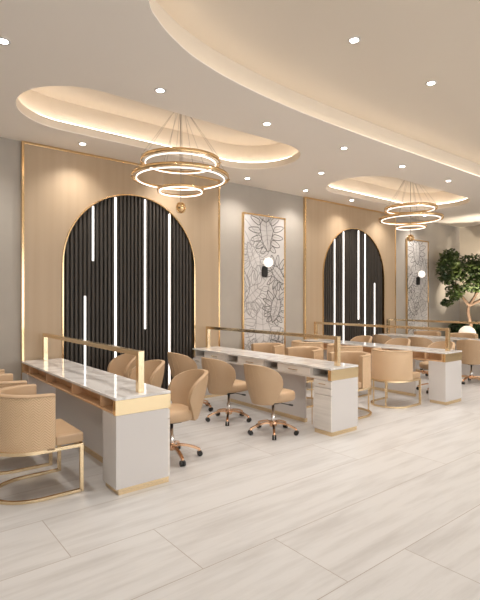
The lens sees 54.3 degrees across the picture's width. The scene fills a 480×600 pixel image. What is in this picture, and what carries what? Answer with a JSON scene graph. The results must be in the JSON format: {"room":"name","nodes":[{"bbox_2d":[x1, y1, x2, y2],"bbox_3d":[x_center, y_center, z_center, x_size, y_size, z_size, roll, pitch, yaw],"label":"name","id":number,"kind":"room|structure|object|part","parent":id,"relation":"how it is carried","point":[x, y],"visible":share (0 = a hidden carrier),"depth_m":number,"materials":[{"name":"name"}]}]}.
{"room":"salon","nodes":[
{"label":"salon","id":0,"kind":"room"},
{"bbox_2d":[0,137,459,380],"bbox_3d":[-0.129,-0.600,7.950,15.700,4.200,0.120,0,0,-39],"label":"wall","id":1,"kind":"structure","parent":0,"point":[235,199],"depth_m":7.93,"materials":[{"name":"grey paint"}]},
{"bbox_2d":[21,141,219,389],"bbox_3d":[-1.519,-0.234,6.726,3.024,3.468,0.060,0,0,-39],"label":"wall panel","id":2,"kind":"object","parent":1,"relation":"attached to","point":[107,257],"visible":0.82,"depth_m":6.49,"materials":[{"name":"brown wood"}]},
{"bbox_3d":[-1.519,-0.004,6.726,2.044,3.007,0.060,0,0,-39],"label":"gold arch trim","id":3,"kind":"part","parent":2,"relation":"part of","materials":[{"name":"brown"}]},
{"bbox_2d":[242,212,285,354],"bbox_3d":[0.432,-0.150,8.289,1.000,2.700,0.043,0,0,-39],"label":"mural","id":4,"kind":"object","parent":1,"relation":"attached to","point":[263,236],"visible":0.78,"depth_m":8.25,"materials":[{"name":"white paper"}]},
{"bbox_2d":[262,258,272,276],"bbox_3d":[0.484,-0.568,8.192,0.162,0.336,0.196,0,0,-39],"label":"wall sconce","id":5,"kind":"object","parent":4,"relation":"attached to","point":[268,262],"visible":1,"depth_m":8.16,"materials":[{"name":"white glass"}]},
{"bbox_3d":[0.494,-0.655,8.178,0.162,0.162,0.162,0,0,-39],"label":"globe","id":6,"kind":"part","parent":5,"relation":"part of","materials":[{"name":"white glass"}]},
{"bbox_2d":[303,197,395,342],"bbox_3d":[2.401,-0.234,9.845,3.004,3.468,0.060,0,0,-39],"label":"wall panel","id":7,"kind":"object","parent":1,"relation":"attached to","point":[349,256],"visible":0.7,"depth_m":9.72,"materials":[{"name":"brown wood"}]},
{"bbox_3d":[2.417,-0.004,9.858,2.044,3.007,0.060,0,0,-39],"label":"gold arch trim","id":8,"kind":"part","parent":7,"relation":"part of","materials":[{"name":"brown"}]},
{"bbox_2d":[406,238,428,333],"bbox_3d":[4.313,-0.130,11.378,0.960,2.660,0.043,0,0,-39],"label":"mural","id":9,"kind":"object","parent":1,"relation":"attached to","point":[417,251],"visible":0.77,"depth_m":11.37,"materials":[{"name":"printed wallpaper"},{"name":"gold metal frame"}]},
{"bbox_2d":[416,271,424,284],"bbox_3d":[4.365,-0.533,11.280,0.162,0.336,0.196,0,0,-39],"label":"wall sconce","id":10,"kind":"object","parent":9,"relation":"attached to","point":[421,274],"visible":1,"depth_m":11.26,"materials":[{"name":"white glass"}]},
{"bbox_3d":[4.375,-0.620,11.267,0.162,0.162,0.162,0,0,-39],"label":"globe","id":11,"kind":"part","parent":10,"relation":"part of","materials":[{"name":"white glass"}]},
{"bbox_2d":[0,372,479,599],"bbox_3d":[3.369,1.550,3.474,15.800,0.100,11.440,0,0,-39],"label":"floor","id":12,"kind":"structure","parent":0,"point":[387,508],"depth_m":3.23,"materials":[{"name":"beige tile"}]},
{"bbox_2d":[0,373,51,474],"bbox_3d":[-2.118,1.099,4.283,0.615,0.798,0.580,0,0,-39],"label":"barrel chair","id":13,"kind":"object","parent":12,"relation":"on","point":[6,380],"visible":0.28,"depth_m":4.11,"materials":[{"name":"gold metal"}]},
{"bbox_3d":[-2.194,0.922,4.222,0.375,0.445,0.570,0,0,-39],"label":"backrest","id":14,"kind":"part","parent":13,"relation":"part of","materials":[{"name":"beige leather"}]},
{"bbox_3d":[-1.720,1.310,4.248,0.028,0.377,0.024,0,0,-39],"label":"leg","id":15,"kind":"part","parent":13,"relation":"part of","materials":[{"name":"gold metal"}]},
{"bbox_2d":[0,384,83,504],"bbox_3d":[-1.642,1.099,3.710,0.615,0.798,0.580,0,0,-39],"label":"barrel chair","id":16,"kind":"object","parent":12,"relation":"on","point":[29,425],"visible":1,"depth_m":3.48,"materials":[{"name":"beige leather"}]},
{"bbox_3d":[-1.719,0.922,3.649,0.375,0.445,0.570,0,0,-39],"label":"backrest","id":17,"kind":"part","parent":16,"relation":"part of","materials":[{"name":"beige leather"}]},
{"bbox_3d":[-1.643,1.134,3.708,0.607,0.026,0.570,0,0,-39],"label":"seat frame","id":18,"kind":"part","parent":16,"relation":"part of","materials":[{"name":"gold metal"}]},
{"bbox_3d":[-1.587,1.310,4.105,0.028,0.377,0.024,0,0,-39],"label":"leg","id":19,"kind":"part","parent":16,"relation":"part of","materials":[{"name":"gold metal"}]},
{"bbox_3d":[-1.606,1.076,3.738,0.523,0.078,0.440,0,0,-39],"label":"seat","id":20,"kind":"part","parent":16,"relation":"part of","materials":[{"name":"beige leather"}]},
{"bbox_3d":[-1.485,1.076,3.834,0.214,0.076,0.550,0,0,-39],"label":"seat","id":21,"kind":"part","parent":16,"relation":"part of","materials":[{"name":"beige leather"}]},
{"bbox_3d":[-1.244,1.310,3.675,0.028,0.377,0.024,0,0,-39],"label":"leg","id":22,"kind":"part","parent":16,"relation":"part of","materials":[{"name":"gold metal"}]},
{"bbox_2d":[21,333,170,494],"bbox_3d":[-1.627,0.957,4.814,0.490,1.087,2.790,0,0,-39],"label":"desk","id":23,"kind":"object","parent":12,"relation":"on","point":[124,423],"visible":0.99,"depth_m":3.84,"materials":[{"name":"white wood"}]},
{"bbox_3d":[-1.637,1.171,4.806,0.020,0.567,1.570,0,0,-39],"label":"modesty panel","id":24,"kind":"part","parent":23,"relation":"part of","materials":[{"name":"grey paint"}]},
{"bbox_3d":[-1.620,0.582,4.820,0.052,0.337,2.642,0,0,-39],"label":"overhead rail","id":25,"kind":"part","parent":23,"relation":"part of","materials":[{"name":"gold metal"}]},
{"bbox_3d":[-0.667,1.255,3.965,0.018,0.390,0.257,0,0,-39],"label":"door","id":26,"kind":"part","parent":23,"relation":"part of","materials":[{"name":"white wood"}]},
{"bbox_2d":[107,354,135,377],"bbox_3d":[-1.578,1.098,5.888,0.667,0.804,0.560,0,0,-44],"label":"swivel chair","id":27,"kind":"object","parent":12,"relation":"on","point":[121,365],"visible":0.26,"depth_m":6.11,"materials":[{"name":"beige leather"}]},
{"bbox_2d":[129,360,164,387],"bbox_3d":[-1.137,1.098,5.191,0.667,0.804,0.560,0,0,-44],"label":"swivel chair","id":28,"kind":"object","parent":12,"relation":"on","point":[153,369],"visible":0.37,"depth_m":5.38,"materials":[{"name":"beige leather"}]},
{"bbox_2d":[168,369,207,466],"bbox_3d":[-0.608,1.098,4.466,0.667,0.804,0.560,0,0,-36],"label":"swivel chair","id":29,"kind":"object","parent":12,"relation":"on","point":[188,388],"visible":0.87,"depth_m":4.46,"materials":[{"name":"beige leather"}]},
{"bbox_3d":[-0.577,1.407,4.326,0.026,0.069,0.237,0,0,-30],"label":"leg","id":30,"kind":"part","parent":29,"relation":"part of","materials":[{"name":"gold metal"}]},
{"bbox_3d":[-0.673,1.073,4.438,0.415,0.110,0.424,0,0,-36],"label":"seat","id":31,"kind":"part","parent":29,"relation":"part of","materials":[{"name":"beige leather"}]},
{"bbox_3d":[-0.506,1.407,4.484,0.237,0.069,0.026,0,0,-12],"label":"leg","id":32,"kind":"part","parent":29,"relation":"part of","materials":[{"name":"gold metal"}]},
{"bbox_3d":[-0.469,0.917,4.584,0.306,0.442,0.476,0,0,-36],"label":"backrest","id":33,"kind":"part","parent":29,"relation":"part of","materials":[{"name":"beige leather"}]},
{"bbox_2d":[167,352,212,411],"bbox_3d":[-0.679,1.098,6.408,0.667,0.804,0.560,0,0,-36],"label":"swivel chair","id":34,"kind":"object","parent":12,"relation":"on","point":[178,363],"visible":0.58,"depth_m":6.15,"materials":[{"name":"beige leather"}]},
{"bbox_3d":[-0.818,0.917,6.291,0.306,0.442,0.476,0,0,-36],"label":"backrest","id":35,"kind":"part","parent":34,"relation":"part of","materials":[{"name":"beige leather"}]},
{"bbox_2d":[201,357,251,425],"bbox_3d":[-0.181,1.098,5.829,0.667,0.804,0.560,0,0,-40],"label":"swivel chair","id":36,"kind":"object","parent":12,"relation":"on","point":[222,380],"visible":0.94,"depth_m":5.60,"materials":[{"name":"beige leather"}]},
{"bbox_3d":[-0.282,1.407,5.805,0.237,0.069,0.026,0,0,-16],"label":"leg","id":37,"kind":"part","parent":36,"relation":"part of","materials":[{"name":"gold metal"}]},
{"bbox_3d":[-0.311,0.917,5.702,0.306,0.442,0.476,0,0,-40],"label":"backrest","id":38,"kind":"part","parent":36,"relation":"part of","materials":[{"name":"beige leather"}]},
{"bbox_3d":[-0.119,1.073,5.862,0.415,0.110,0.424,0,0,-40],"label":"seat","id":39,"kind":"part","parent":36,"relation":"part of","materials":[{"name":"beige leather"}]},
{"bbox_3d":[-0.002,1.407,5.793,0.237,0.069,0.026,0,0,20],"label":"leg","id":40,"kind":"part","parent":36,"relation":"part of","materials":[{"name":"gold metal"}]},
{"bbox_2d":[251,343,284,354],"bbox_3d":[0.429,1.099,7.473,0.615,0.798,0.580,0,0,-39],"label":"barrel chair","id":41,"kind":"object","parent":12,"relation":"on","point":[275,348],"visible":0.23,"depth_m":7.63,"materials":[{"name":"beige leather"}]},
{"bbox_2d":[244,364,298,439],"bbox_3d":[0.332,1.098,5.265,0.667,0.804,0.560,0,0,-41],"label":"swivel chair","id":42,"kind":"object","parent":12,"relation":"on","point":[264,384],"visible":1,"depth_m":5.04,"materials":[{"name":"beige leather"}]},
{"bbox_3d":[0.231,1.407,5.238,0.237,0.069,0.026,0,0,-17],"label":"leg","id":43,"kind":"part","parent":42,"relation":"part of","materials":[{"name":"gold metal"}]},
{"bbox_3d":[0.204,0.917,5.136,0.306,0.442,0.476,0,0,-41],"label":"backrest","id":44,"kind":"part","parent":42,"relation":"part of","materials":[{"name":"beige leather"}]},
{"bbox_3d":[0.393,1.073,5.299,0.415,0.110,0.424,0,0,-41],"label":"seat","id":45,"kind":"part","parent":42,"relation":"part of","materials":[{"name":"beige leather"}]},
{"bbox_3d":[0.511,1.407,5.232,0.237,0.069,0.026,0,0,19],"label":"leg","id":46,"kind":"part","parent":42,"relation":"part of","materials":[{"name":"gold metal"}]},
{"bbox_2d":[192,326,357,436],"bbox_3d":[0.311,0.957,6.357,0.490,1.087,2.790,0,0,-39],"label":"desk","id":47,"kind":"object","parent":12,"relation":"on","point":[336,382],"visible":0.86,"depth_m":5.60,"materials":[{"name":"white wood"}]},
{"bbox_3d":[-0.649,0.937,7.206,0.018,0.074,0.257,0,0,-39],"label":"drawer","id":48,"kind":"part","parent":47,"relation":"part of","materials":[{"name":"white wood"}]},
{"bbox_3d":[-0.359,0.824,6.856,0.028,0.095,0.544,0,0,-39],"label":"drawer","id":49,"kind":"part","parent":47,"relation":"part of","materials":[{"name":"white wood"}]},
{"bbox_3d":[0.144,0.824,6.224,0.028,0.095,0.534,0,0,-39],"label":"drawer","id":50,"kind":"part","parent":47,"relation":"part of","materials":[{"name":"white wood"}]},
{"bbox_3d":[0.321,1.171,6.365,0.020,0.567,1.570,0,0,-39],"label":"modesty panel","id":51,"kind":"part","parent":47,"relation":"part of","materials":[{"name":"grey paint"}]},
{"bbox_3d":[0.304,0.582,6.351,0.052,0.337,2.642,0,0,-39],"label":"overhead rail","id":52,"kind":"part","parent":47,"relation":"part of","materials":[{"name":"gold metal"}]},
{"bbox_3d":[0.647,0.824,5.592,0.028,0.095,0.544,0,0,-39],"label":"drawer","id":53,"kind":"part","parent":47,"relation":"part of","materials":[{"name":"white wood"}]},
{"bbox_3d":[0.923,0.937,5.231,0.018,0.074,0.257,0,0,-39],"label":"drawer","id":54,"kind":"part","parent":47,"relation":"part of","materials":[{"name":"white wood"}]},
{"bbox_3d":[0.923,1.017,5.231,0.018,0.074,0.257,0,0,-39],"label":"drawer","id":55,"kind":"part","parent":47,"relation":"part of","materials":[{"name":"white wood"}]},
{"bbox_3d":[0.923,1.255,5.231,0.018,0.390,0.257,0,0,-39],"label":"door","id":56,"kind":"part","parent":47,"relation":"part of","materials":[{"name":"white wood"}]},
{"bbox_2d":[285,346,322,407],"bbox_3d":[0.927,1.099,6.847,0.615,0.798,0.580,0,0,-39],"label":"barrel chair","id":57,"kind":"object","parent":12,"relation":"on","point":[311,352],"visible":0.32,"depth_m":7.01,"materials":[{"name":"beige leather"}]},
{"bbox_3d":[1.004,0.922,6.908,0.375,0.445,0.570,0,0,-39],"label":"backrest","id":58,"kind":"part","parent":57,"relation":"part of","materials":[{"name":"beige leather"}]},
{"bbox_2d":[291,340,326,389],"bbox_3d":[1.165,1.099,8.059,0.615,0.798,0.580,0,0,-39],"label":"barrel chair","id":59,"kind":"object","parent":12,"relation":"on","point":[295,343],"visible":0.27,"depth_m":7.83,"materials":[{"name":"beige leather"}]},
{"bbox_3d":[1.089,0.922,7.998,0.375,0.445,0.570,0,0,-39],"label":"backrest","id":60,"kind":"part","parent":59,"relation":"part of","materials":[{"name":"beige leather"}]},
{"bbox_2d":[327,343,371,396],"bbox_3d":[1.663,1.099,7.433,0.615,0.798,0.580,0,0,-39],"label":"barrel chair","id":61,"kind":"object","parent":12,"relation":"on","point":[330,347],"visible":0.21,"depth_m":7.25,"materials":[{"name":"beige leather"}]},
{"bbox_3d":[1.587,0.922,7.372,0.375,0.445,0.570,0,0,-39],"label":"backrest","id":62,"kind":"part","parent":61,"relation":"part of","materials":[{"name":"beige leather"}]},
{"bbox_2d":[328,351,371,419],"bbox_3d":[1.444,1.099,6.198,0.615,0.798,0.580,0,0,-39],"label":"barrel chair","id":63,"kind":"object","parent":12,"relation":"on","point":[362,359],"visible":0.53,"depth_m":6.05,"materials":[{"name":"beige leather"}]},
{"bbox_3d":[1.521,0.922,6.259,0.375,0.445,0.570,0,0,-39],"label":"backrest","id":64,"kind":"part","parent":63,"relation":"part of","materials":[{"name":"beige leather"}]},
{"bbox_3d":[1.446,1.134,6.199,0.607,0.026,0.570,0,0,-39],"label":"seat frame","id":65,"kind":"part","parent":63,"relation":"part of","materials":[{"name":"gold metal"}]},
{"bbox_2d":[350,335,371,342],"bbox_3d":[2.253,1.098,8.958,0.667,0.804,0.560,0,0,-39],"label":"swivel chair","id":66,"kind":"object","parent":12,"relation":"on","point":[363,338],"visible":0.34,"depth_m":9.18,"materials":[{"name":"beige leather"}]},
{"bbox_2d":[303,322,461,404],"bbox_3d":[2.244,0.957,7.896,0.490,1.087,2.790,0,0,-39],"label":"desk","id":67,"kind":"object","parent":12,"relation":"on","point":[444,365],"visible":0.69,"depth_m":6.92,"materials":[{"name":"white wood"}]},
{"bbox_3d":[2.251,0.582,7.901,0.052,0.337,2.642,0,0,-39],"label":"overhead rail","id":68,"kind":"part","parent":67,"relation":"part of","materials":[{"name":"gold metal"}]},
{"bbox_3d":[2.234,1.171,7.888,0.020,0.567,1.570,0,0,-39],"label":"modesty panel","id":69,"kind":"part","parent":67,"relation":"part of","materials":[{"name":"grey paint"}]},
{"bbox_2d":[373,334,392,343],"bbox_3d":[3.014,1.098,9.606,0.667,0.804,0.560,0,0,-33],"label":"swivel chair","id":70,"kind":"object","parent":12,"relation":"on","point":[382,339],"visible":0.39,"depth_m":9.36,"materials":[{"name":"beige leather"}]},
{"bbox_2d":[370,348,420,408],"bbox_3d":[2.183,1.099,6.748,0.615,0.798,0.580,0,0,-39],"label":"barrel chair","id":71,"kind":"object","parent":12,"relation":"on","point":[387,366],"visible":0.98,"depth_m":6.52,"materials":[{"name":"beige leather"}]},
{"bbox_3d":[2.022,1.310,6.492,0.016,0.340,0.016,0,0,-39],"label":"post","id":72,"kind":"part","parent":71,"relation":"part of","materials":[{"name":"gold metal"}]},
{"bbox_3d":[2.107,0.922,6.687,0.375,0.445,0.570,0,0,-39],"label":"backrest","id":73,"kind":"part","parent":71,"relation":"part of","materials":[{"name":"beige leather"}]},
{"bbox_3d":[2.182,1.134,6.747,0.607,0.026,0.570,0,0,-39],"label":"seat frame","id":74,"kind":"part","parent":71,"relation":"part of","materials":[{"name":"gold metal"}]},
{"bbox_3d":[2.340,1.076,6.873,0.214,0.076,0.550,0,0,-39],"label":"seat","id":75,"kind":"part","parent":71,"relation":"part of","materials":[{"name":"beige leather"}]},
{"bbox_3d":[2.581,1.310,6.713,0.028,0.377,0.024,0,0,-39],"label":"leg","id":76,"kind":"part","parent":71,"relation":"part of","materials":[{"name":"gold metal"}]},
{"bbox_2d":[385,338,410,345],"bbox_3d":[2.762,1.098,8.320,0.667,0.804,0.560,0,0,-44],"label":"swivel chair","id":77,"kind":"object","parent":12,"relation":"on","point":[395,341],"visible":0.3,"depth_m":8.55,"materials":[{"name":"beige leather"}]},
{"bbox_2d":[408,337,432,375],"bbox_3d":[3.506,1.098,9.015,0.667,0.804,0.560,0,0,-44],"label":"swivel chair","id":78,"kind":"object","parent":12,"relation":"on","point":[415,341],"visible":0.46,"depth_m":8.75,"materials":[{"name":"beige leather"}]},
{"bbox_3d":[3.386,0.917,8.878,0.306,0.442,0.476,0,0,-44],"label":"backrest","id":79,"kind":"part","parent":78,"relation":"part of","materials":[{"name":"beige leather"}]},
{"bbox_2d":[414,331,440,335],"bbox_3d":[4.200,1.099,10.475,0.615,0.798,0.580,0,0,-39],"label":"barrel chair","id":80,"kind":"object","parent":12,"relation":"on","point":[430,333],"visible":0.24,"depth_m":10.63,"materials":[{"name":"beige leather"}]},
{"bbox_2d":[378,319,479,378],"bbox_3d":[4.102,0.957,9.374,0.490,1.087,2.790,0,0,-39],"label":"desk","id":81,"kind":"object","parent":12,"relation":"on","point":[465,367],"visible":0.23,"depth_m":9.36,"materials":[{"name":"white stone"}]},
{"bbox_3d":[4.095,0.582,9.368,0.052,0.337,2.642,0,0,-39],"label":"overhead rail","id":82,"kind":"part","parent":81,"relation":"part of","materials":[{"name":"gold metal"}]},
{"bbox_3d":[3.935,0.824,9.241,0.028,0.095,0.534,0,0,-39],"label":"drawer","id":83,"kind":"part","parent":81,"relation":"part of","materials":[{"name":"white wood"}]},
{"bbox_3d":[4.112,1.171,9.382,0.020,0.567,1.570,0,0,-39],"label":"modesty panel","id":84,"kind":"part","parent":81,"relation":"part of","materials":[{"name":"grey paint"}]},
{"bbox_2d":[416,341,454,392],"bbox_3d":[3.251,1.098,7.702,0.667,0.804,0.560,0,0,-33],"label":"swivel chair","id":85,"kind":"object","parent":12,"relation":"on","point":[440,344],"visible":0.21,"depth_m":7.80,"materials":[{"name":"beige leather"}]},
{"bbox_3d":[3.185,1.073,7.676,0.415,0.110,0.424,0,0,-33],"label":"seat","id":86,"kind":"part","parent":85,"relation":"part of","materials":[{"name":"beige leather"}]},
{"bbox_3d":[3.395,0.917,7.812,0.306,0.442,0.476,0,0,-33],"label":"backrest","id":87,"kind":"part","parent":85,"relation":"part of","materials":[{"name":"beige leather"}]},
{"bbox_2d":[450,333,477,338],"bbox_3d":[4.699,1.099,9.849,0.615,0.798,0.580,0,0,-39],"label":"barrel chair","id":88,"kind":"object","parent":12,"relation":"on","point":[462,335],"visible":0.23,"depth_m":10.01,"materials":[{"name":"beige leather"}]},
{"bbox_2d":[458,326,475,332],"bbox_3d":[5.375,1.055,11.071,0.380,0.890,0.380,0,0,-39],"label":"globe lamp","id":89,"kind":"object","parent":12,"relation":"on","point":[465,329],"visible":0.39,"depth_m":10.96,"materials":[{"name":"white glass"}]},
{"bbox_2d":[456,340,479,383],"bbox_3d":[4.152,1.098,8.442,0.560,0.804,0.667,0,0,31],"label":"swivel chair","id":90,"kind":"object","parent":12,"relation":"on","point":[470,349],"visible":0.87,"depth_m":8.21,"materials":[{"name":"beige leather"}]},
{"bbox_3d":[4.070,0.917,8.280,0.476,0.442,0.306,0,0,31],"label":"backrest","id":91,"kind":"part","parent":90,"relation":"part of","materials":[{"name":"beige leather"}]},
{"bbox_3d":[6.594,1.275,10.904,1.200,0.450,3.450,0,0,-39],"label":"planter box","id":92,"kind":"object","parent":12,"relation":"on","visible":0},
{"bbox_2d":[436,248,479,326],"bbox_3d":[5.886,-0.108,11.357,2.166,2.365,1.006,0,0,23],"label":"tree","id":93,"kind":"object","parent":92,"relation":"in","point":[451,267],"visible":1,"depth_m":11.42,"materials":[{"name":"green plant"}]},
{"bbox_2d":[448,323,468,332],"bbox_3d":[5.617,0.791,11.977,0.611,0.547,0.582,0,0,-39],"label":"shrub","id":94,"kind":"object","parent":92,"relation":"on","point":[453,329],"visible":0.41,"depth_m":11.92,"materials":[{"name":"green plant"}]},
{"bbox_2d":[472,321,479,338],"bbox_3d":[5.875,0.791,11.651,0.590,0.548,0.599,0,0,-39],"label":"shrub","id":95,"kind":"object","parent":92,"relation":"on","point":[475,326],"visible":0.35,"depth_m":11.52,"materials":[{"name":"green plant"}]},
{"bbox_2d":[0,0,479,227],"bbox_3d":[3.369,-1.976,3.474,15.600,0.012,11.240,0,0,-39],"label":"ceiling","id":96,"kind":"structure","parent":0,"point":[121,48],"depth_m":4.62,"materials":[{"name":"white paint"}]},
{"bbox_2d":[0,37,10,44],"bbox_3d":[-1.801,-1.967,3.557,0.112,0.006,0.112,0,0,-39],"label":"recessed light","id":97,"kind":"object","parent":96,"relation":"in","point":[4,41],"visible":1,"depth_m":3.56,"materials":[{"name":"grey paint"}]},
{"bbox_2d":[16,86,299,168],"bbox_3d":[-0.739,-2.171,5.681,3.860,0.378,1.490,0,0,-39],"label":"ceiling recess","id":98,"kind":"structure","parent":96,"relation":"attached to","point":[95,109],"depth_m":6.02,"materials":[{"name":"beige paint"}]},
{"bbox_2d":[37,113,290,162],"bbox_3d":[-0.739,-2.081,5.681,3.748,0.020,1.378,0,0,-39],"label":"light","id":99,"kind":"object","parent":98,"relation":"attached to","point":[37,113],"visible":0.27,"depth_m":6.13,"materials":[{"name":"white plastic"}]},
{"bbox_2d":[130,113,229,213],"bbox_3d":[-0.720,-1.706,5.690,1.172,1.308,1.172,0,0,-39],"label":"chandelier","id":100,"kind":"object","parent":98,"relation":"hanging from","point":[180,207],"visible":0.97,"depth_m":5.47,"materials":[{"name":"gold metal"}]},
{"bbox_3d":[-0.720,-1.745,5.690,0.010,1.170,0.009,0,0,-39],"label":"central rod","id":101,"kind":"part","parent":100,"relation":"part of","materials":[{"name":"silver metal"}]},
{"bbox_2d":[154,88,165,92],"bbox_3d":[-0.749,-1.967,4.395,0.112,0.006,0.112,0,0,-39],"label":"recessed light","id":102,"kind":"object","parent":96,"relation":"in","point":[158,90],"visible":1,"depth_m":4.39,"materials":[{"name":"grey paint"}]},
{"bbox_2d":[262,122,271,125],"bbox_3d":[0.299,-1.967,5.229,0.112,0.006,0.112,0,0,-39],"label":"recessed light","id":103,"kind":"object","parent":96,"relation":"in","point":[263,123],"visible":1,"depth_m":5.21,"materials":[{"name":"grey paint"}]},
{"bbox_2d":[149,0,479,175],"bbox_3d":[4.839,-2.106,4.032,10.760,0.249,6.882,0,0,-39],"label":"ceiling recess","id":104,"kind":"structure","parent":96,"relation":"attached to","point":[297,54],"depth_m":4.29,"materials":[{"name":"beige paint"}]},
{"bbox_2d":[348,36,360,43],"bbox_3d":[0.979,-2.227,4.013,0.112,0.006,0.112,0,0,-39],"label":"recessed light","id":105,"kind":"object","parent":104,"relation":"attached to","point":[355,39],"visible":1,"depth_m":4.00,"materials":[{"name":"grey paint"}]},
{"bbox_2d":[425,80,436,85],"bbox_3d":[1.963,-2.227,4.808,0.112,0.006,0.112,0,0,-39],"label":"recessed light","id":106,"kind":"object","parent":104,"relation":"attached to","point":[429,83],"visible":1,"depth_m":4.81,"materials":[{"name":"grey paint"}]},
{"bbox_2d":[326,176,469,208],"bbox_3d":[3.060,-2.171,8.826,3.840,0.378,1.560,0,0,-39],"label":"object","id":107,"kind":"structure","parent":96,"relation":"attached to","point":[384,187],"depth_m":9.71,"materials":[{"name":"beige paint"}]},
{"bbox_2d":[330,186,466,203],"bbox_3d":[3.060,-2.081,8.826,3.728,0.020,1.448,0,0,-39],"label":"light","id":108,"kind":"object","parent":107,"relation":"attached to","point":[330,186],"visible":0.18,"depth_m":9.71,"materials":[{"name":"white"}]},
{"bbox_2d":[378,180,443,241],"bbox_3d":[3.247,-1.766,8.911,1.172,1.308,1.172,0,0,-39],"label":"chandelier","id":109,"kind":"object","parent":107,"relation":"hanging from","point":[391,214],"visible":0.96,"depth_m":8.79,"materials":[{"name":"gold metal"}]},
{"bbox_3d":[3.247,-1.805,8.911,0.010,1.170,0.009,0,0,-39],"label":"central rod","id":110,"kind":"part","parent":109,"relation":"part of","materials":[{"name":"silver metal"}]},
{"bbox_2d":[460,225,479,327],"bbox_3d":[9.519,-0.600,8.369,0.120,4.200,11.240,0,0,-39],"label":"wall","id":111,"kind":"structure","parent":0,"point":[470,235],"depth_m":12.50,"materials":[{"name":"beige paint"}]}
]}

